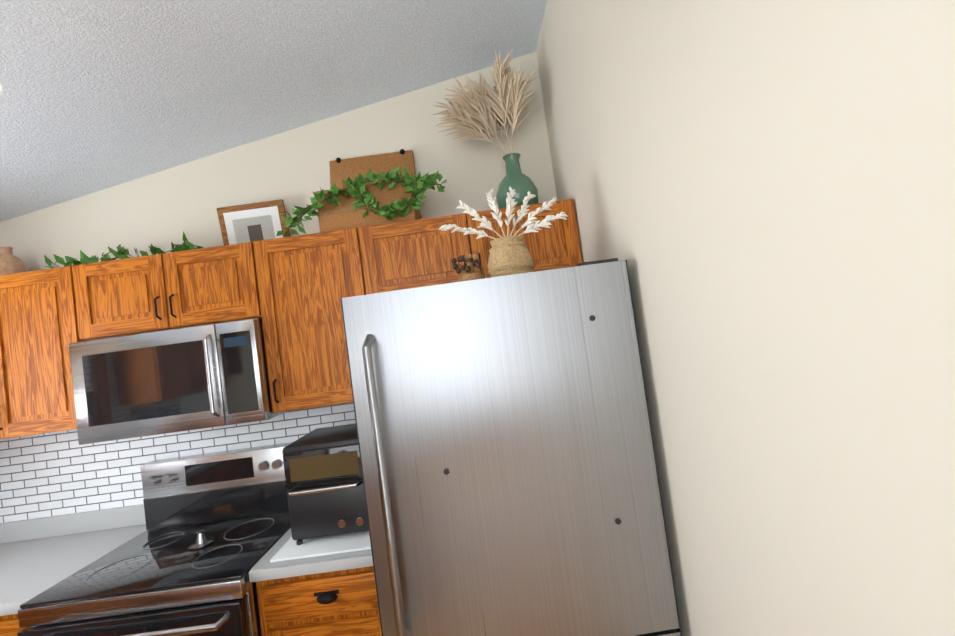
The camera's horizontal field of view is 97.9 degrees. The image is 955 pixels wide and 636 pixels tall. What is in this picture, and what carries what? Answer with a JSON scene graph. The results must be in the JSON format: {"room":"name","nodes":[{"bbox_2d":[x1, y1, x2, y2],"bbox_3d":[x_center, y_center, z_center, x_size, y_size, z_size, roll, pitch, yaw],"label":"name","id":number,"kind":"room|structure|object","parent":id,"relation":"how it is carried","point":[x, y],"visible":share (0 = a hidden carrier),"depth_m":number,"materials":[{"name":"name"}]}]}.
{"room":"kitchen","nodes":[
{"label":"kitchen","id":0,"kind":"room"},
{"bbox_2d":[0,0,546,221],"bbox_3d":[-1.368,-1.062,-1.416,3.670,0.761,7.510,-8,-2,0],"label":"ceiling","id":1,"kind":"structure","parent":0,"point":[97,95],"depth_m":1.75,"materials":[{"name":"white paint"}]},
{"bbox_2d":[0,52,556,271],"bbox_3d":[-1.181,0.335,2.233,3.670,3.129,0.120,-8,-2,0],"label":"wall","id":2,"kind":"structure","parent":0,"point":[162,210],"depth_m":2.21,"materials":[{"name":"beige paint"}]},
{"bbox_2d":[0,266,82,438],"bbox_3d":[-2.172,0.184,1.993,0.839,0.725,0.374,-8,-2,0],"label":"upper cabinet","id":3,"kind":"object","parent":2,"relation":"attached to","point":[39,332],"visible":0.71,"depth_m":1.84,"materials":[{"name":"brown wood"}]},
{"bbox_2d":[0,247,25,274],"bbox_3d":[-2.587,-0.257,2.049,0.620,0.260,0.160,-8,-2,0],"label":"jug","id":4,"kind":"object","parent":3,"relation":"on","point":[10,263],"visible":0.75,"depth_m":2.05,"materials":[{"name":"brown ceramic"}]},
{"bbox_2d":[0,504,145,543],"bbox_3d":[-1.543,0.986,2.140,2.496,0.099,0.020,-8,-2,0],"label":"backsplash","id":5,"kind":"structure","parent":2,"relation":"attached to","point":[122,517],"depth_m":2.13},
{"bbox_2d":[72,241,261,340],"bbox_3d":[-1.379,-0.116,2.000,0.808,0.340,0.374,-8,-2,0],"label":"upper cabinet","id":6,"kind":"object","parent":2,"relation":"attached to","point":[166,291],"visible":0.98,"depth_m":1.84,"materials":[{"name":"brown wood"}]},
{"bbox_2d":[40,231,202,268],"bbox_3d":[-1.696,-0.308,2.002,0.806,0.116,0.190,-8,-2,0],"label":"garland","id":7,"kind":"object","parent":6,"relation":"on","point":[122,253],"visible":0.48,"depth_m":1.98,"materials":[{"name":"green plant"}]},
{"bbox_2d":[69,318,287,444],"bbox_3d":[-1.324,0.277,1.950,0.798,0.442,0.443,-8,-2,0],"label":"microwave","id":8,"kind":"object","parent":6,"relation":"attached to","point":[169,381],"visible":0.94,"depth_m":1.77,"materials":[{"name":"silver metal"}]},
{"bbox_2d":[216,199,289,244],"bbox_3d":[-1.151,-0.454,2.155,0.340,0.269,0.061,-8,-2,0],"label":"framed picture","id":9,"kind":"object","parent":6,"relation":"on","point":[251,222],"visible":0.54,"depth_m":2.14,"materials":[{"name":"white paper"}]},
{"bbox_2d":[0,402,355,522],"bbox_3d":[-1.593,0.667,2.160,2.511,0.545,0.006,-8,-2,0],"label":"wall tiles","id":10,"kind":"structure","parent":2,"relation":"attached to","point":[53,474],"depth_m":2.16,"materials":[{"name":"white tile"}]},
{"bbox_2d":[253,228,366,412],"bbox_3d":[-0.716,0.012,1.993,0.469,0.770,0.374,-8,-2,0],"label":"upper cabinet","id":11,"kind":"object","parent":2,"relation":"attached to","point":[306,282],"visible":0.83,"depth_m":1.84,"materials":[{"name":"brown wood"}]},
{"bbox_2d":[358,199,581,293],"bbox_3d":[-0.029,-0.297,2.000,0.970,0.340,0.374,-8,-2,0],"label":"upper cabinet","id":12,"kind":"object","parent":2,"relation":"attached to","point":[410,254],"visible":0.48,"depth_m":1.84,"materials":[{"name":"brown wood"}]},
{"bbox_2d":[276,149,446,236],"bbox_3d":[-0.539,-0.634,1.996,0.791,0.459,0.405,-8,-2,0],"label":"cork board","id":13,"kind":"object","parent":12,"relation":"on","point":[378,189],"visible":0.98,"depth_m":1.90,"materials":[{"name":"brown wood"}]},
{"bbox_2d":[431,49,538,208],"bbox_3d":[0.060,-0.877,2.039,0.527,0.785,0.326,-8,-2,0],"label":"vase","id":14,"kind":"object","parent":12,"relation":"on","point":[504,103],"visible":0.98,"depth_m":1.99,"materials":[{"name":"green glass"}]},
{"bbox_2d":[536,0,954,635],"bbox_3d":[0.561,-0.026,-1.460,0.120,3.129,7.270,-8,-2,0],"label":"wall","id":15,"kind":"structure","parent":0,"point":[760,194],"depth_m":0.69,"materials":[{"name":"beige paint"}]},
{"bbox_3d":[-0.986,1.789,-1.514,3.670,0.060,7.510,-8,-2,0],"label":"floor","id":16,"kind":"structure","parent":0,"visible":0},
{"bbox_2d":[0,608,25,635],"bbox_3d":[-1.849,1.546,1.779,0.563,0.875,0.700,-8,-2,0],"label":"base cabinet","id":17,"kind":"object","parent":16,"relation":"on","point":[9,621],"depth_m":1.52,"materials":[{"name":"brown wood"}]},
{"bbox_2d":[0,536,51,559],"bbox_3d":[-2.482,1.144,1.064,0.633,0.040,2.168,-8,-2,0],"label":"countertop","id":18,"kind":"structure","parent":17,"relation":"on","point":[6,550],"depth_m":2.06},
{"bbox_2d":[0,524,145,611],"bbox_3d":[-1.897,1.092,1.831,0.541,0.040,0.633,-8,-2,0],"label":"countertop","id":19,"kind":"structure","parent":17,"relation":"on","point":[25,575],"depth_m":1.84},
{"bbox_2d":[17,442,292,635],"bbox_3d":[-1.191,1.276,1.749,0.794,1.233,0.724,-8,-2,0],"label":"range","id":20,"kind":"object","parent":16,"relation":"on","point":[218,525],"visible":0.9,"depth_m":1.66,"materials":[{"name":"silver metal"}]},
{"bbox_2d":[249,560,381,635],"bbox_3d":[-0.501,1.367,1.817,0.528,0.875,0.625,-8,-2,0],"label":"base cabinet","id":21,"kind":"object","parent":16,"relation":"on","point":[331,595],"depth_m":1.52,"materials":[{"name":"brown wood"}]},
{"bbox_2d":[249,528,371,575],"bbox_3d":[-0.562,0.914,1.831,0.532,0.040,0.633,-8,-2,0],"label":"countertop","id":22,"kind":"structure","parent":21,"relation":"on","point":[263,567],"depth_m":1.52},
{"bbox_2d":[270,423,370,562],"bbox_3d":[-0.579,0.693,1.778,0.440,0.396,0.450,-8,-2,0],"label":"air fryer oven","id":23,"kind":"object","parent":22,"relation":"on","point":[325,492],"visible":0.58,"depth_m":1.62,"materials":[{"name":"black metal"}]},
{"bbox_2d":[340,258,681,635],"bbox_3d":[0.140,0.792,1.636,0.870,1.831,0.971,-8,-2,0],"label":"refrigerator","id":24,"kind":"object","parent":16,"relation":"on","point":[510,478],"visible":1,"depth_m":1.23,"materials":[{"name":"silver metal"}]},
{"bbox_2d":[451,253,484,281],"bbox_3d":[-0.032,-0.167,1.508,0.118,0.126,0.108,-8,-2,0],"label":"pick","id":25,"kind":"object","parent":24,"relation":"on","point":[470,263],"visible":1,"depth_m":1.49,"materials":[{"name":"wood"}]},
{"bbox_2d":[439,187,567,277],"bbox_3d":[0.092,-0.287,1.468,0.445,0.329,0.165,-8,-2,0],"label":"basket","id":26,"kind":"object","parent":24,"relation":"on","point":[510,255],"visible":0.96,"depth_m":1.44,"materials":[{"name":"wicker"}]}
]}

